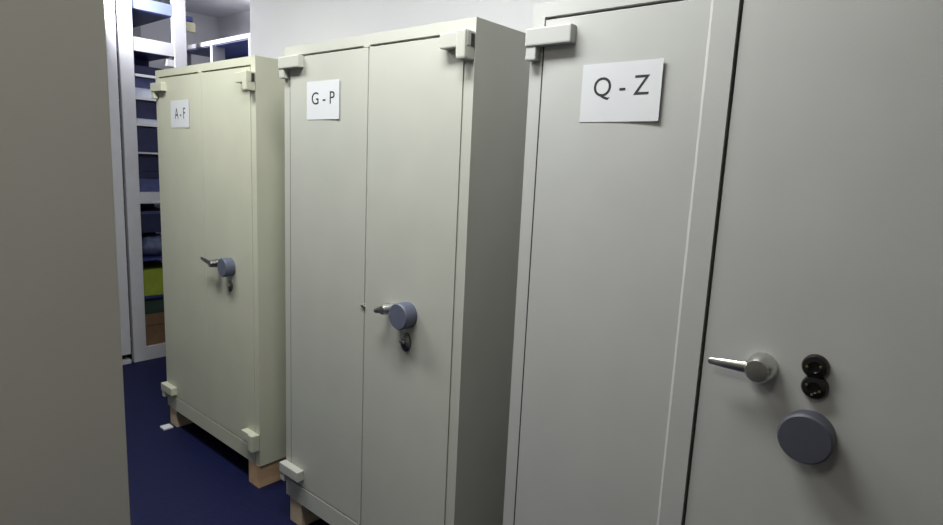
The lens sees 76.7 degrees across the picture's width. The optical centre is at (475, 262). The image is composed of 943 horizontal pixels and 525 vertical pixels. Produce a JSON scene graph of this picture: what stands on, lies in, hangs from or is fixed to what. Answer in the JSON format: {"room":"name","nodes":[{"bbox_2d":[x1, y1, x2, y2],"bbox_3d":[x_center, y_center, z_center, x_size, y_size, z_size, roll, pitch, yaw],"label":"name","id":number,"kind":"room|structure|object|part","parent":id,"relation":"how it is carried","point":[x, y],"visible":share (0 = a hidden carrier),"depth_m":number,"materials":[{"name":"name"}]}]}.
{"room":"archive storage room","nodes":[
{"label":"archive storage room","id":0,"kind":"room"},
{"bbox_2d":[0,0,130,524],"bbox_3d":[-1.517,0.137,-0.114,0.120,2.900,2.834,10,12,39],"label":"wall","id":1,"kind":"structure","parent":0,"point":[63,447],"depth_m":0.86,"materials":[{"name":"grey paint"}]},
{"bbox_2d":[114,0,218,261],"bbox_3d":[-4.365,-0.649,3.870,0.170,2.900,5.500,10,12,39],"label":"wall","id":2,"kind":"structure","parent":0,"point":[206,26],"depth_m":5.49,"materials":[{"name":"paint"}]},
{"bbox_2d":[153,0,249,17],"bbox_3d":[-1.200,-1.579,1.169,8.150,0.100,5.700,10,12,39],"label":"ceiling","id":3,"kind":"structure","parent":0,"point":[213,8],"depth_m":5.22,"materials":[{"name":"white paint"}]},
{"bbox_2d":[122,349,329,524],"bbox_3d":[-1.341,1.379,1.652,8.150,0.100,5.700,10,12,39],"label":"floor","id":4,"kind":"structure","parent":0,"point":[182,475],"depth_m":3.07,"materials":[{"name":"blue carpet"}]},
{"bbox_2d":[104,0,131,364],"bbox_3d":[-3.205,-0.625,4.058,0.500,2.900,1.285,10,12,39],"label":"tall cabinet","id":5,"kind":"object","parent":4,"relation":"on","point":[109,8],"visible":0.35,"depth_m":4.36,"materials":[{"name":"white metal"}]},
{"bbox_3d":[-3.273,0.790,4.289,0.500,0.030,1.285,10,12,39],"label":"foot rail","id":6,"kind":"part","parent":5,"relation":"part of","materials":[{"name":"white metal"}]},
{"bbox_2d":[114,0,195,362],"bbox_3d":[-2.747,-0.739,4.895,0.900,2.900,0.555,10,12,39],"label":"shelving unit","id":7,"kind":"object","parent":4,"relation":"on","point":[130,15],"visible":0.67,"depth_m":4.49,"materials":[{"name":"white metal"}]},
{"bbox_3d":[-2.575,-0.658,4.450,0.050,2.900,0.092,10,12,39],"label":"post","id":8,"kind":"part","parent":7,"relation":"part of","materials":[{"name":"white metal"}]},
{"bbox_3d":[-2.582,-1.420,4.616,0.474,0.018,0.290,10,12,39],"label":"shelf","id":9,"kind":"part","parent":7,"relation":"part of","materials":[{"name":"white metal"}]},
{"bbox_2d":[118,77,155,97],"bbox_3d":[-2.576,-1.337,4.622,0.400,0.138,0.280,10,12,39],"label":"box","id":10,"kind":"object","parent":7,"relation":"on","point":[142,85],"visible":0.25,"depth_m":4.44,"materials":[{"name":"blue cardboard"}]},
{"bbox_3d":[-2.575,-1.369,4.616,0.400,0.072,0.280,10,12,39],"label":"lid","id":11,"kind":"part","parent":10,"relation":"part of","materials":[{"name":"cardboard"}]},
{"bbox_3d":[-2.976,-0.813,5.282,0.040,2.900,0.093,10,12,39],"label":"post","id":12,"kind":"part","parent":7,"relation":"part of","materials":[{"name":"white metal"}]},
{"bbox_3d":[-2.816,-0.510,4.928,0.018,2.260,0.290,10,12,39],"label":"panel","id":13,"kind":"part","parent":7,"relation":"part of","materials":[{"name":"white metal"}]},
{"bbox_3d":[-2.590,-1.260,4.643,0.474,0.022,0.290,10,12,39],"label":"shelf","id":14,"kind":"part","parent":7,"relation":"part of","materials":[{"name":"white metal"}]},
{"bbox_2d":[119,100,156,123],"bbox_3d":[-2.585,-1.162,4.650,0.400,0.163,0.280,10,12,39],"label":"box","id":15,"kind":"object","parent":7,"relation":"on","point":[146,111],"visible":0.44,"depth_m":4.48,"materials":[{"name":"blue cardboard"}]},
{"bbox_3d":[-2.599,-1.072,4.673,0.474,0.022,0.290,10,12,39],"label":"shelf","id":16,"kind":"part","parent":7,"relation":"part of","materials":[{"name":"white metal"}]},
{"bbox_2d":[120,127,157,152],"bbox_3d":[-2.594,-0.960,4.683,0.400,0.183,0.280,10,12,39],"label":"box","id":17,"kind":"object","parent":7,"relation":"on","point":[147,138],"visible":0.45,"depth_m":4.51,"materials":[{"name":"blue cardboard"}]},
{"bbox_3d":[-2.609,-0.865,4.707,0.474,0.012,0.290,10,12,39],"label":"shelf","id":18,"kind":"part","parent":7,"relation":"part of","materials":[{"name":"white metal"}]},
{"bbox_2d":[117,65,162,75],"bbox_3d":[-2.624,-1.473,4.645,0.400,0.072,0.280,10,12,39],"label":"box","id":19,"kind":"object","parent":7,"relation":"on","point":[138,69],"visible":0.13,"depth_m":4.50,"materials":[{"name":"blue cardboard"}]},
{"bbox_2d":[122,170,159,191],"bbox_3d":[-2.624,-0.652,4.746,0.400,0.152,0.280,10,12,39],"label":"box","id":20,"kind":"object","parent":7,"relation":"on","point":[148,181],"visible":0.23,"depth_m":4.58,"materials":[{"name":"blue cardboard"}]},
{"bbox_2d":[121,153,158,171],"bbox_3d":[-2.618,-0.792,4.723,0.400,0.128,0.280,10,12,39],"label":"box","id":21,"kind":"object","parent":20,"relation":"on","point":[146,162],"visible":0.28,"depth_m":4.56,"materials":[{"name":"blue cardboard"}]},
{"bbox_3d":[-2.622,-0.703,4.738,0.400,0.050,0.280,10,12,39],"label":"lid","id":22,"kind":"part","parent":20,"relation":"part of","materials":[{"name":"cardboard"}]},
{"bbox_3d":[-2.625,-0.533,4.761,0.474,0.084,0.290,10,12,39],"label":"shelf","id":23,"kind":"part","parent":7,"relation":"part of","materials":[{"name":"white metal"}]},
{"bbox_3d":[-2.712,-1.945,4.664,0.830,0.085,0.290,10,12,39],"label":"shelf","id":24,"kind":"part","parent":7,"relation":"part of","materials":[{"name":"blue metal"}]},
{"bbox_3d":[-2.587,-1.601,4.598,0.440,0.020,0.290,10,12,39],"label":"shelf","id":25,"kind":"part","parent":7,"relation":"part of","materials":[{"name":"white metal"}]},
{"bbox_3d":[-2.647,-0.065,4.838,0.474,0.018,0.290,10,12,39],"label":"shelf","id":26,"kind":"part","parent":7,"relation":"part of","materials":[{"name":"white metal"}]},
{"bbox_2d":[127,261,163,295],"bbox_3d":[-2.646,0.124,4.860,0.400,0.202,0.280,10,12,39],"label":"plastic crate","id":27,"kind":"object","parent":7,"relation":"on","point":[152,270],"visible":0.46,"depth_m":4.70,"materials":[{"name":"plastic"}]},
{"bbox_3d":[-2.661,0.231,4.886,0.474,0.018,0.290,10,12,39],"label":"shelf","id":28,"kind":"part","parent":7,"relation":"part of","materials":[{"name":"blue metal"}]},
{"bbox_2d":[129,308,164,345],"bbox_3d":[-2.664,0.496,4.921,0.400,0.253,0.280,10,12,39],"label":"cardboard box","id":29,"kind":"object","parent":7,"relation":"on","point":[155,322],"visible":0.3,"depth_m":4.75,"materials":[{"name":"brown cardboard"}]},
{"bbox_2d":[128,292,163,314],"bbox_3d":[-2.655,0.308,4.890,0.400,0.125,0.280,10,12,39],"label":"box","id":30,"kind":"object","parent":29,"relation":"on","point":[153,305],"visible":0.34,"depth_m":4.72,"materials":[{"name":"teal cardboard"}]},
{"bbox_3d":[-2.660,0.416,4.908,0.400,0.090,0.280,10,12,39],"label":"lid","id":31,"kind":"part","parent":29,"relation":"part of","materials":[{"name":"brown cardboard"}]},
{"bbox_3d":[-2.680,0.629,4.951,0.474,0.020,0.290,10,12,39],"label":"shelf","id":32,"kind":"part","parent":7,"relation":"part of","materials":[{"name":"white metal"}]},
{"bbox_2d":[141,233,161,255],"bbox_3d":[-2.613,-0.153,4.807,0.378,0.181,0.278,10,12,39],"label":"cloth bag","id":33,"kind":"object","parent":7,"relation":"on","point":[151,242],"visible":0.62,"depth_m":4.68,"materials":[{"name":"blue fabric"}]},
{"bbox_2d":[124,207,160,232],"bbox_3d":[-2.654,-0.348,4.809,0.400,0.165,0.280,10,12,39],"label":"box","id":34,"kind":"object","parent":33,"relation":"on","point":[150,216],"visible":0.3,"depth_m":4.66,"materials":[{"name":"blue cardboard"}]},
{"bbox_3d":[-2.651,-0.420,4.798,0.400,0.020,0.280,10,12,39],"label":"lid","id":35,"kind":"part","parent":34,"relation":"part of","materials":[{"name":"cardboard"}]},
{"bbox_3d":[-2.404,-1.605,4.441,0.036,0.095,0.290,10,12,39],"label":"rail","id":36,"kind":"part","parent":7,"relation":"part of","materials":[{"name":"white metal"}]},
{"bbox_3d":[-2.515,0.712,4.819,0.036,0.085,0.290,10,12,39],"label":"rail","id":37,"kind":"part","parent":7,"relation":"part of","materials":[{"name":"white metal"}]},
{"bbox_3d":[-2.327,-0.694,4.739,0.050,2.900,0.093,10,12,39],"label":"post","id":38,"kind":"part","parent":7,"relation":"part of","materials":[{"name":"white metal"}]},
{"bbox_2d":[160,424,172,430],"bbox_3d":[-1.851,0.985,3.568,0.060,0.012,0.055,10,12,39],"label":"wedge","id":39,"kind":"object","parent":4,"relation":"on","point":[166,426],"visible":1,"depth_m":3.56,"materials":[{"name":"white paper"}]},
{"bbox_2d":[170,407,193,426],"bbox_3d":[-1.664,0.903,3.787,0.088,0.120,0.500,10,12,39],"label":"wooden block","id":40,"kind":"object","parent":4,"relation":"on","point":[177,419],"visible":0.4,"depth_m":3.60,"materials":[{"name":"brown wood"}]},
{"bbox_2d":[150,55,285,466],"bbox_3d":[-1.278,-0.047,3.289,1.059,1.950,0.560,10,12,39],"label":"storage cabinet","id":41,"kind":"object","parent":40,"relation":"on","point":[222,176],"visible":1,"depth_m":2.97,"materials":[{"name":"beige metal"}]},
{"bbox_2d":[171,100,188,127],"bbox_3d":[-1.562,-0.783,3.146,0.218,0.141,0.002,11,12,40],"label":"paper sign","id":42,"kind":"object","parent":41,"relation":"attached to","point":[179,108],"visible":1,"depth_m":3.14,"materials":[{"name":"white paper"}]},
{"bbox_3d":[-1.587,-0.083,3.284,0.501,1.817,0.043,10,12,39],"label":"door","id":43,"kind":"part","parent":41,"relation":"part of","materials":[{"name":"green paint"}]},
{"bbox_3d":[-1.343,-0.002,3.017,0.126,0.044,0.057,10,12,39],"label":"lever handle","id":44,"kind":"part","parent":41,"relation":"part of","materials":[{"name":"metal"}]},
{"bbox_3d":[-1.225,0.023,2.924,0.094,0.094,0.049,10,12,39],"label":"round knob","id":45,"kind":"part","parent":41,"relation":"part of","materials":[{"name":"blue plastic"}]},
{"bbox_3d":[-1.217,-0.015,2.974,0.469,1.817,0.043,10,12,39],"label":"door","id":46,"kind":"part","parent":41,"relation":"part of","materials":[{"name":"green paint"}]},
{"bbox_3d":[-1.222,0.116,2.957,0.038,0.058,0.013,10,12,39],"label":"key plate","id":47,"kind":"part","parent":41,"relation":"part of","materials":[{"name":"metal"}]},
{"bbox_2d":[187,33,249,65],"bbox_3d":[-1.717,-0.473,4.847,1.700,2.487,0.580,10,12,39],"label":"shelf","id":48,"kind":"object","parent":4,"relation":"on","point":[238,46],"visible":0.13,"depth_m":4.63,"materials":[{"name":"white metal"}]},
{"bbox_2d":[249,457,285,487],"bbox_3d":[-0.952,1.036,3.177,0.097,0.120,0.500,10,12,39],"label":"wooden block","id":49,"kind":"object","parent":4,"relation":"on","point":[267,474],"visible":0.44,"depth_m":3.00,"materials":[{"name":"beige wood"}]},
{"bbox_2d":[290,496,319,524],"bbox_3d":[-0.651,1.100,2.878,0.090,0.120,0.500,10,12,39],"label":"wooden block","id":50,"kind":"object","parent":4,"relation":"on","point":[299,514],"visible":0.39,"depth_m":2.69,"materials":[{"name":"brown wood"}]},
{"bbox_2d":[278,17,529,524],"bbox_3d":[-0.287,0.144,2.408,1.023,1.950,0.556,10,12,39],"label":"storage cabinet","id":51,"kind":"object","parent":50,"relation":"on","point":[403,208],"visible":1,"depth_m":2.09,"materials":[{"name":"grey metal"}]},
{"bbox_2d":[307,79,338,119],"bbox_3d":[-0.583,-0.618,2.269,0.210,0.143,0.002,11,12,40],"label":"paper sign","id":52,"kind":"object","parent":51,"relation":"attached to","point":[322,96],"visible":1,"depth_m":2.27,"materials":[{"name":"white paper"}]},
{"bbox_3d":[-0.588,0.110,2.393,0.485,1.817,0.043,10,12,39],"label":"door","id":53,"kind":"part","parent":51,"relation":"part of","materials":[{"name":"grey paint"}]},
{"bbox_3d":[-0.325,0.163,2.111,0.066,0.042,0.052,10,12,39],"label":"lever handle","id":54,"kind":"part","parent":51,"relation":"part of","materials":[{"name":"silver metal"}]},
{"bbox_3d":[-0.252,0.183,2.050,0.093,0.093,0.053,10,12,39],"label":"round knob","id":55,"kind":"part","parent":51,"relation":"part of","materials":[{"name":"blue plastic"}]},
{"bbox_3d":[-0.248,0.279,2.083,0.048,0.067,0.016,10,12,39],"label":"key plate","id":56,"kind":"part","parent":51,"relation":"part of","materials":[{"name":"metal"}]},
{"bbox_3d":[-0.231,0.176,2.094,0.442,1.817,0.043,10,12,39],"label":"door","id":57,"kind":"part","parent":51,"relation":"part of","materials":[{"name":"grey paint"}]},
{"bbox_3d":[0.281,1.275,2.073,0.090,0.120,0.500,10,12,39],"label":"wooden block","id":58,"kind":"object","parent":4,"relation":"on","visible":0},
{"bbox_2d":[503,0,942,524],"bbox_3d":[0.684,0.327,1.570,1.131,1.950,0.551,10,12,39],"label":"storage cabinet","id":59,"kind":"object","parent":58,"relation":"on","point":[729,309],"visible":1,"depth_m":1.32,"materials":[{"name":"grey metal"}]},
{"bbox_2d":[579,58,663,121],"bbox_3d":[0.352,-0.418,1.460,0.216,0.142,0.003,11,12,41],"label":"paper sign","id":60,"kind":"object","parent":59,"relation":"attached to","point":[628,91],"visible":1,"depth_m":1.46,"materials":[{"name":"white paper"}]},
{"bbox_3d":[0.343,0.287,1.581,0.496,1.817,0.048,10,12,39],"label":"door","id":61,"kind":"part","parent":59,"relation":"part of","materials":[{"name":"grey paint"}]},
{"bbox_3d":[0.585,0.226,1.310,0.137,0.065,0.048,10,12,39],"label":"lever handle","id":62,"kind":"part","parent":59,"relation":"part of","materials":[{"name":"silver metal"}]},
{"bbox_3d":[0.687,0.362,1.239,0.105,0.105,0.047,10,12,39],"label":"round knob","id":63,"kind":"part","parent":59,"relation":"part of","materials":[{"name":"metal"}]},
{"bbox_3d":[0.743,0.360,1.250,0.538,1.817,0.043,10,12,39],"label":"door","id":64,"kind":"part","parent":59,"relation":"part of","materials":[{"name":"grey paint"}]},
{"bbox_3d":[0.701,0.237,1.233,0.055,0.094,0.016,10,12,39],"label":"key plate","id":65,"kind":"part","parent":59,"relation":"part of","materials":[{"name":"black plastic"}]},
{"bbox_2d":[218,10,249,38],"bbox_3d":[-1.683,-0.759,5.325,2.365,2.900,0.200,10,12,39],"label":"wall","id":66,"kind":"structure","parent":0,"point":[238,23],"depth_m":5.48,"materials":[{"name":"paint"}]},
{"bbox_2d":[250,0,559,58],"bbox_3d":[1.055,-0.138,2.321,5.785,2.900,0.900,10,12,39],"label":"wall","id":67,"kind":"structure","parent":0,"point":[275,25],"depth_m":3.04,"materials":[{"name":"white paint"}]}
]}

